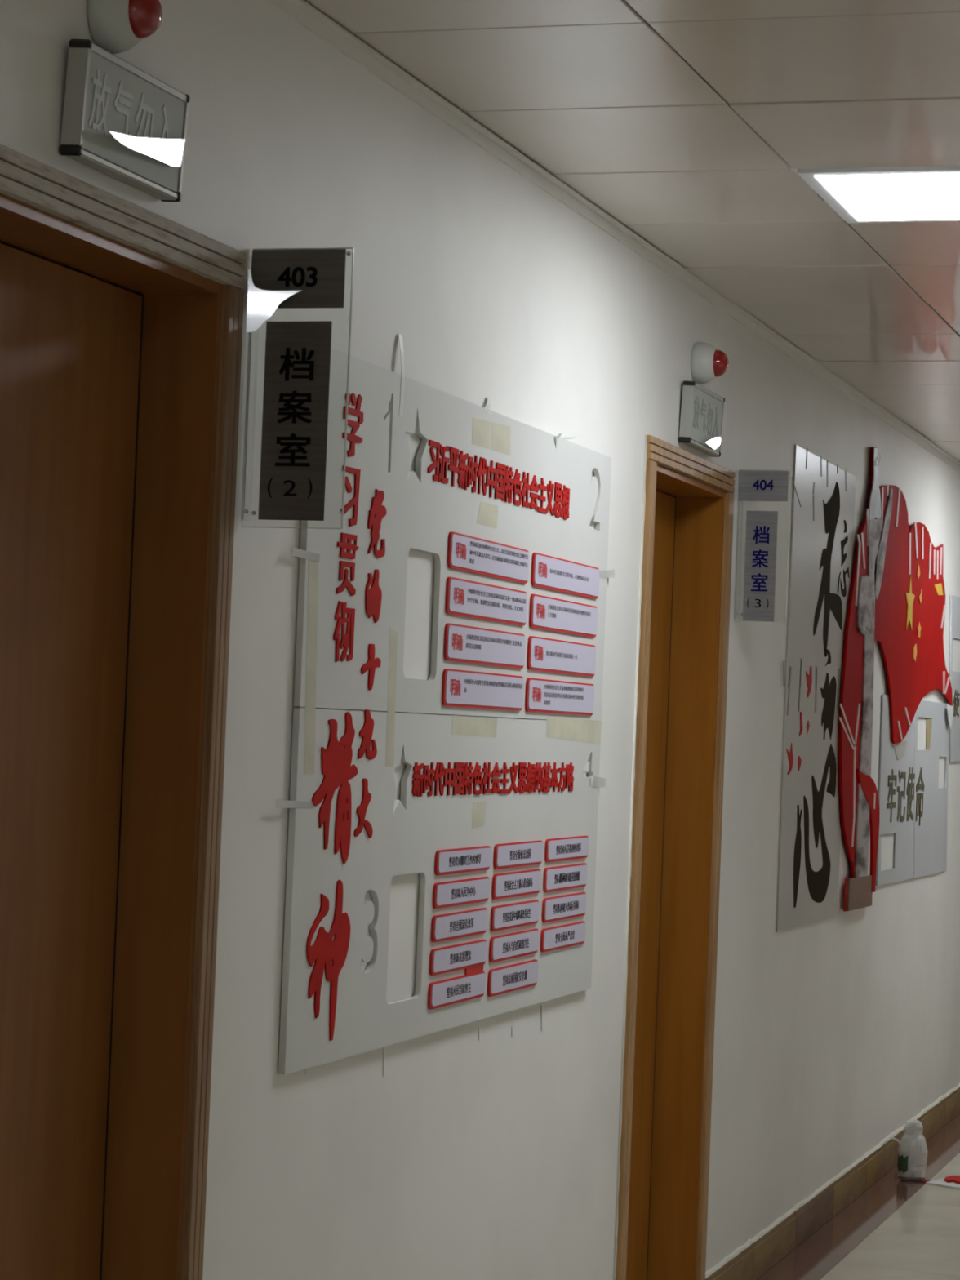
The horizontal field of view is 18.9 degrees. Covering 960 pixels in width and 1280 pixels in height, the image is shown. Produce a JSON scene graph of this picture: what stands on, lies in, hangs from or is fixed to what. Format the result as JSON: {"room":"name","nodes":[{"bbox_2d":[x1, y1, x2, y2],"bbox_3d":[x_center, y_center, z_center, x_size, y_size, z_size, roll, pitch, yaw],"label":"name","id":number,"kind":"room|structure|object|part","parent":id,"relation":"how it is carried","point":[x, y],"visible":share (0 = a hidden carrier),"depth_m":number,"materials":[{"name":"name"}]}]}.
{"room":"office corridor","nodes":[
{"label":"office corridor","id":0,"kind":"room"},
{"bbox_2d":[0,0,959,1279],"bbox_3d":[0.585,0.393,7.669,0.230,2.725,27.000,2,-2,18],"label":"wall","id":1,"kind":"structure","parent":0,"point":[494,1157],"depth_m":5.56,"materials":[{"name":"paint"}]},
{"bbox_2d":[0,144,245,1279],"bbox_3d":[-0.643,0.497,3.792,0.234,2.185,0.960,2,-2,18],"label":"door","id":2,"kind":"structure","parent":1,"relation":"in","point":[121,321],"depth_m":4.11,"materials":[{"name":"brown wood"}]},
{"bbox_3d":[-0.496,-0.563,3.792,0.014,0.056,0.960,2,-2,18],"label":"head casing","id":3,"kind":"part","parent":2,"relation":"part of","materials":[{"name":"brown wood"}]},
{"bbox_3d":[-0.404,0.547,4.189,0.014,2.129,0.056,2,-2,18],"label":"casing","id":4,"kind":"part","parent":2,"relation":"part of","materials":[{"name":"brown wood"}]},
{"bbox_2d":[58,39,190,202],"bbox_3d":[-0.462,-0.686,3.824,0.051,0.150,0.327,2,-2,18],"label":"sign","id":5,"kind":"object","parent":1,"relation":"attached to","point":[121,122],"visible":1,"depth_m":3.78,"materials":[{"name":"silver metal"}]},
{"bbox_3d":[-0.475,-0.618,3.825,0.027,0.012,0.312,2,-2,18],"label":"rail","id":6,"kind":"part","parent":5,"relation":"part of","materials":[{"name":"silver metal"}]},
{"bbox_3d":[-0.459,-0.684,3.822,0.009,0.124,0.304,2,-2,18],"label":"panel","id":7,"kind":"part","parent":5,"relation":"part of","materials":[{"name":"grey glass"}]},
{"bbox_3d":[-0.463,-0.753,3.827,0.027,0.013,0.312,2,-2,18],"label":"rail","id":8,"kind":"part","parent":5,"relation":"part of","materials":[{"name":"silver metal"}]},
{"bbox_2d":[87,0,162,53],"bbox_3d":[-0.458,-0.822,3.777,0.082,0.103,0.103,2,-2,18],"label":"beacon","id":9,"kind":"object","parent":1,"relation":"attached to","point":[115,26],"visible":0.97,"depth_m":3.75,"materials":[{"name":"grey plastic"}]},
{"bbox_2d":[240,247,354,528],"bbox_3d":[-0.274,-0.374,4.264,0.163,0.416,0.044,2,-2,18],"label":"room sign","id":10,"kind":"object","parent":1,"relation":"attached to","point":[297,362],"visible":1,"depth_m":4.27,"materials":[{"name":"clear plastic"}]},
{"bbox_3d":[-0.274,-0.325,4.267,0.104,0.296,0.002,2,-2,18],"label":"name plate","id":11,"kind":"part","parent":10,"relation":"part of","materials":[{"name":"metal"}]},
{"bbox_3d":[-0.270,-0.536,4.275,0.149,0.087,0.002,2,-2,18],"label":"number plate","id":12,"kind":"part","parent":10,"relation":"part of","materials":[{"name":"metal"}]},
{"bbox_2d":[275,333,614,1075],"bbox_3d":[-0.013,0.136,5.365,0.023,1.284,1.959,2,-2,18],"label":"board","id":13,"kind":"object","parent":1,"relation":"attached to","point":[495,819],"visible":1,"depth_m":5.19,"materials":[{"name":"white plastic"}]},
{"bbox_2d":[264,0,959,472],"bbox_3d":[0.744,-0.829,7.671,0.022,0.026,27.000,2,-2,18],"label":"trim","id":14,"kind":"structure","parent":1,"relation":"attached to","point":[300,11],"depth_m":5.76,"materials":[{"name":"white"}]},
{"bbox_2d":[613,434,734,1279],"bbox_3d":[0.370,0.636,7.006,0.234,2.184,0.892,2,-2,18],"label":"door","id":15,"kind":"structure","parent":1,"relation":"in","point":[686,533],"depth_m":7.33,"materials":[{"name":"orange wood"}]},
{"bbox_3d":[0.351,0.650,6.585,0.014,2.128,0.056,2,-2,18],"label":"casing","id":16,"kind":"part","parent":15,"relation":"part of","materials":[{"name":"beige wood"}]},
{"bbox_3d":[0.518,-0.423,7.010,0.014,0.056,0.880,2,-2,18],"label":"head casing","id":17,"kind":"part","parent":15,"relation":"part of","materials":[{"name":"beige wood"}]},
{"bbox_3d":[0.599,0.684,7.370,0.014,2.128,0.056,2,-2,18],"label":"casing","id":18,"kind":"part","parent":15,"relation":"part of","materials":[{"name":"beige wood"}]},
{"bbox_2d":[678,380,724,457],"bbox_3d":[0.544,-0.539,7.038,0.038,0.149,0.333,2,-2,18],"label":"sign","id":19,"kind":"object","parent":1,"relation":"attached to","point":[702,410],"visible":1,"depth_m":6.98,"materials":[{"name":"silver metal"}]},
{"bbox_3d":[0.537,-0.471,7.037,0.027,0.012,0.318,2,-2,18],"label":"rail","id":20,"kind":"part","parent":19,"relation":"part of","materials":[{"name":"silver metal"}]},
{"bbox_3d":[0.553,-0.537,7.035,0.008,0.123,0.310,2,-2,18],"label":"panel","id":21,"kind":"part","parent":19,"relation":"part of","materials":[{"name":"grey glass"}]},
{"bbox_3d":[0.548,-0.606,7.039,0.027,0.013,0.318,2,-2,18],"label":"rail","id":22,"kind":"part","parent":19,"relation":"part of","materials":[{"name":"silver metal"}]},
{"bbox_2d":[690,342,728,384],"bbox_3d":[0.565,-0.675,7.020,0.082,0.103,0.103,2,-2,18],"label":"beacon","id":23,"kind":"object","parent":1,"relation":"attached to","point":[708,362],"visible":0.99,"depth_m":6.99,"materials":[{"name":"grey plastic"}]},
{"bbox_2d":[733,469,791,623],"bbox_3d":[0.738,-0.244,7.510,0.141,0.401,0.019,2,-2,18],"label":"room sign","id":24,"kind":"object","parent":1,"relation":"attached to","point":[754,485],"visible":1,"depth_m":7.50,"materials":[{"name":"clear plastic"}]},
{"bbox_3d":[0.737,-0.244,7.506,0.136,0.398,0.004,2,-2,18],"label":"acrylic panel","id":25,"kind":"part","parent":24,"relation":"part of","materials":[{"name":"clear plastic"}]},
{"bbox_3d":[0.730,-0.193,7.503,0.083,0.288,0.002,2,-2,18],"label":"name plate","id":26,"kind":"part","parent":24,"relation":"part of","materials":[{"name":"grey metal"}]},
{"bbox_3d":[0.738,-0.402,7.509,0.132,0.080,0.002,2,-2,18],"label":"number plate","id":27,"kind":"part","parent":24,"relation":"part of","materials":[{"name":"grey metal"}]},
{"bbox_2d":[775,444,856,932],"bbox_3d":[1.010,0.152,8.626,0.006,1.398,1.055,2,-2,18],"label":"panel","id":28,"kind":"object","parent":1,"relation":"attached to","point":[824,494],"visible":1,"depth_m":8.57,"materials":[{"name":"grey plastic"}]},
{"bbox_2d":[705,1083,959,1279],"bbox_3d":[0.640,1.696,7.596,0.013,0.122,27.000,2,-2,18],"label":"baseboard","id":29,"kind":"structure","parent":1,"relation":"attached to","point":[748,1261],"depth_m":8.90,"materials":[{"name":"brown stone"}]},
{"bbox_2d":[838,447,953,911],"bbox_3d":[1.481,0.151,10.056,0.024,1.504,2.455,2,-2,18],"label":"flag","id":30,"kind":"object","parent":1,"relation":"attached to","point":[897,597],"visible":1,"depth_m":9.53,"materials":[{"name":"plastic"}]},
{"bbox_2d":[875,694,948,885],"bbox_3d":[1.591,0.542,10.496,0.009,0.652,1.620,2,-2,18],"label":"panel","id":31,"kind":"object","parent":1,"relation":"attached to","point":[913,807],"visible":1,"depth_m":10.45,"materials":[{"name":"beige plastic"}]},
{"bbox_2d":[948,595,959,761],"bbox_3d":[1.951,0.158,11.595,0.009,0.664,0.904,2,-2,18],"label":"panel","id":32,"kind":"object","parent":1,"relation":"attached to","point":[954,601],"visible":0.99,"depth_m":11.32,"materials":[{"name":"white plastic"}]},
{"bbox_2d":[303,0,959,462],"bbox_3d":[1.785,-0.872,7.345,2.200,0.122,27.000,2,-2,18],"label":"ceiling","id":33,"kind":"structure","parent":0,"point":[691,124],"depth_m":5.21,"materials":[{"name":"white"}]},
{"bbox_3d":[-0.064,-0.989,4.285,0.489,0.020,0.571,2,-2,18],"label":"panel","id":34,"kind":"part","parent":33,"relation":"part of","materials":[{"name":"metal"}]},
{"bbox_3d":[0.110,-0.967,4.837,0.489,0.020,0.580,2,-2,18],"label":"panel","id":35,"kind":"part","parent":33,"relation":"part of","materials":[{"name":"metal"}]},
{"bbox_3d":[0.285,-0.943,5.390,0.489,0.020,0.572,2,-2,18],"label":"panel","id":36,"kind":"part","parent":33,"relation":"part of","materials":[{"name":"metal"}]},
{"bbox_3d":[0.456,-0.919,5.932,0.489,0.020,0.559,2,-2,18],"label":"panel","id":37,"kind":"part","parent":33,"relation":"part of","materials":[{"name":"metal"}]},
{"bbox_3d":[0.626,-0.896,6.473,0.489,0.020,0.567,2,-2,18],"label":"panel","id":38,"kind":"part","parent":33,"relation":"part of","materials":[{"name":"metal"}]},
{"bbox_3d":[0.455,-0.974,4.120,0.591,0.020,0.571,2,-2,18],"label":"panel","id":39,"kind":"part","parent":33,"relation":"part of","materials":[{"name":"metal"}]},
{"bbox_3d":[0.629,-0.951,4.673,0.591,0.020,0.580,2,-2,18],"label":"panel","id":40,"kind":"part","parent":33,"relation":"part of","materials":[{"name":"metal"}]},
{"bbox_3d":[0.799,-0.871,7.021,0.489,0.020,0.575,2,-2,18],"label":"panel","id":41,"kind":"part","parent":33,"relation":"part of","materials":[{"name":"metal"}]},
{"bbox_3d":[0.803,-0.926,5.226,0.591,0.020,0.572,2,-2,18],"label":"panel","id":42,"kind":"part","parent":33,"relation":"part of","materials":[{"name":"metal"}]},
{"bbox_3d":[0.967,-0.849,7.554,0.489,0.020,0.537,2,-2,18],"label":"panel","id":43,"kind":"part","parent":33,"relation":"part of","materials":[{"name":"metal"}]},
{"bbox_3d":[1.128,-0.828,8.066,0.489,0.020,0.529,2,-2,18],"label":"panel","id":44,"kind":"part","parent":33,"relation":"part of","materials":[{"name":"metal"}]},
{"bbox_2d":[796,164,959,222],"bbox_3d":[0.974,-0.896,5.776,0.587,0.018,0.543,2,-2,18],"label":"recessed light","id":45,"kind":"object","parent":33,"relation":"in","point":[921,193],"visible":0.95,"depth_m":5.75,"materials":[{"name":"white plastic"}]},
{"bbox_3d":[1.290,-0.804,8.578,0.489,0.020,0.538,2,-2,18],"label":"panel","id":46,"kind":"part","parent":33,"relation":"part of","materials":[{"name":"metal"}]},
{"bbox_3d":[1.145,-0.880,6.309,0.591,0.020,0.567,2,-2,18],"label":"panel","id":47,"kind":"part","parent":33,"relation":"part of","materials":[{"name":"metal"}]},
{"bbox_3d":[1.457,-0.782,9.109,0.489,0.020,0.569,2,-2,18],"label":"panel","id":48,"kind":"part","parent":33,"relation":"part of","materials":[{"name":"metal"}]},
{"bbox_3d":[1.626,-0.759,9.643,0.489,0.020,0.543,2,-2,18],"label":"panel","id":49,"kind":"part","parent":33,"relation":"part of","materials":[{"name":"metal"}]},
{"bbox_3d":[1.317,-0.856,6.856,0.591,0.020,0.575,2,-2,18],"label":"panel","id":50,"kind":"part","parent":33,"relation":"part of","materials":[{"name":"metal"}]},
{"bbox_3d":[1.789,-0.739,10.162,0.489,0.020,0.538,2,-2,18],"label":"panel","id":51,"kind":"part","parent":33,"relation":"part of","materials":[{"name":"metal"}]},
{"bbox_3d":[1.486,-0.834,7.390,0.591,0.020,0.537,2,-2,18],"label":"panel","id":52,"kind":"part","parent":33,"relation":"part of","materials":[{"name":"metal"}]},
{"bbox_3d":[1.955,-0.715,10.687,0.489,0.020,0.556,2,-2,18],"label":"panel","id":53,"kind":"part","parent":33,"relation":"part of","materials":[{"name":"metal"}]},
{"bbox_2d":[756,1113,959,1279],"bbox_3d":[1.573,1.825,7.296,2.420,0.080,27.000,2,-2,18],"label":"floor","id":54,"kind":"structure","parent":0,"point":[895,1229],"depth_m":8.81,"materials":[{"name":"beige tile"}]},
{"bbox_2d":[888,1119,928,1178],"bbox_3d":[1.493,1.766,10.004,0.124,0.197,0.101,3,-2,-14],"label":"bottle","id":55,"kind":"object","parent":54,"relation":"on","point":[913,1151],"visible":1,"depth_m":9.97,"materials":[{"name":"white plastic"}]},
{"bbox_2d":[900,1177,930,1182],"bbox_3d":[1.495,1.857,9.894,0.101,0.009,0.009,2,-2,6],"label":"marker pen","id":56,"kind":"object","parent":54,"relation":"on","point":[901,1180],"visible":1,"depth_m":9.89,"materials":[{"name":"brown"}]},
{"bbox_2d":[925,1177,959,1189],"bbox_3d":[1.640,1.863,9.889,0.197,0.006,0.326,2,-2,18],"label":"board offcut","id":57,"kind":"object","parent":54,"relation":"on","point":[940,1182],"visible":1,"depth_m":9.83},
{"bbox_2d":[943,1175,959,1183],"bbox_3d":[1.654,1.859,9.925,0.098,0.007,0.175,2,-2,18],"label":"red letter","id":58,"kind":"object","parent":57,"relation":"on","point":[956,1179],"visible":1,"depth_m":9.90,"materials":[{"name":"plastic"}]}
]}

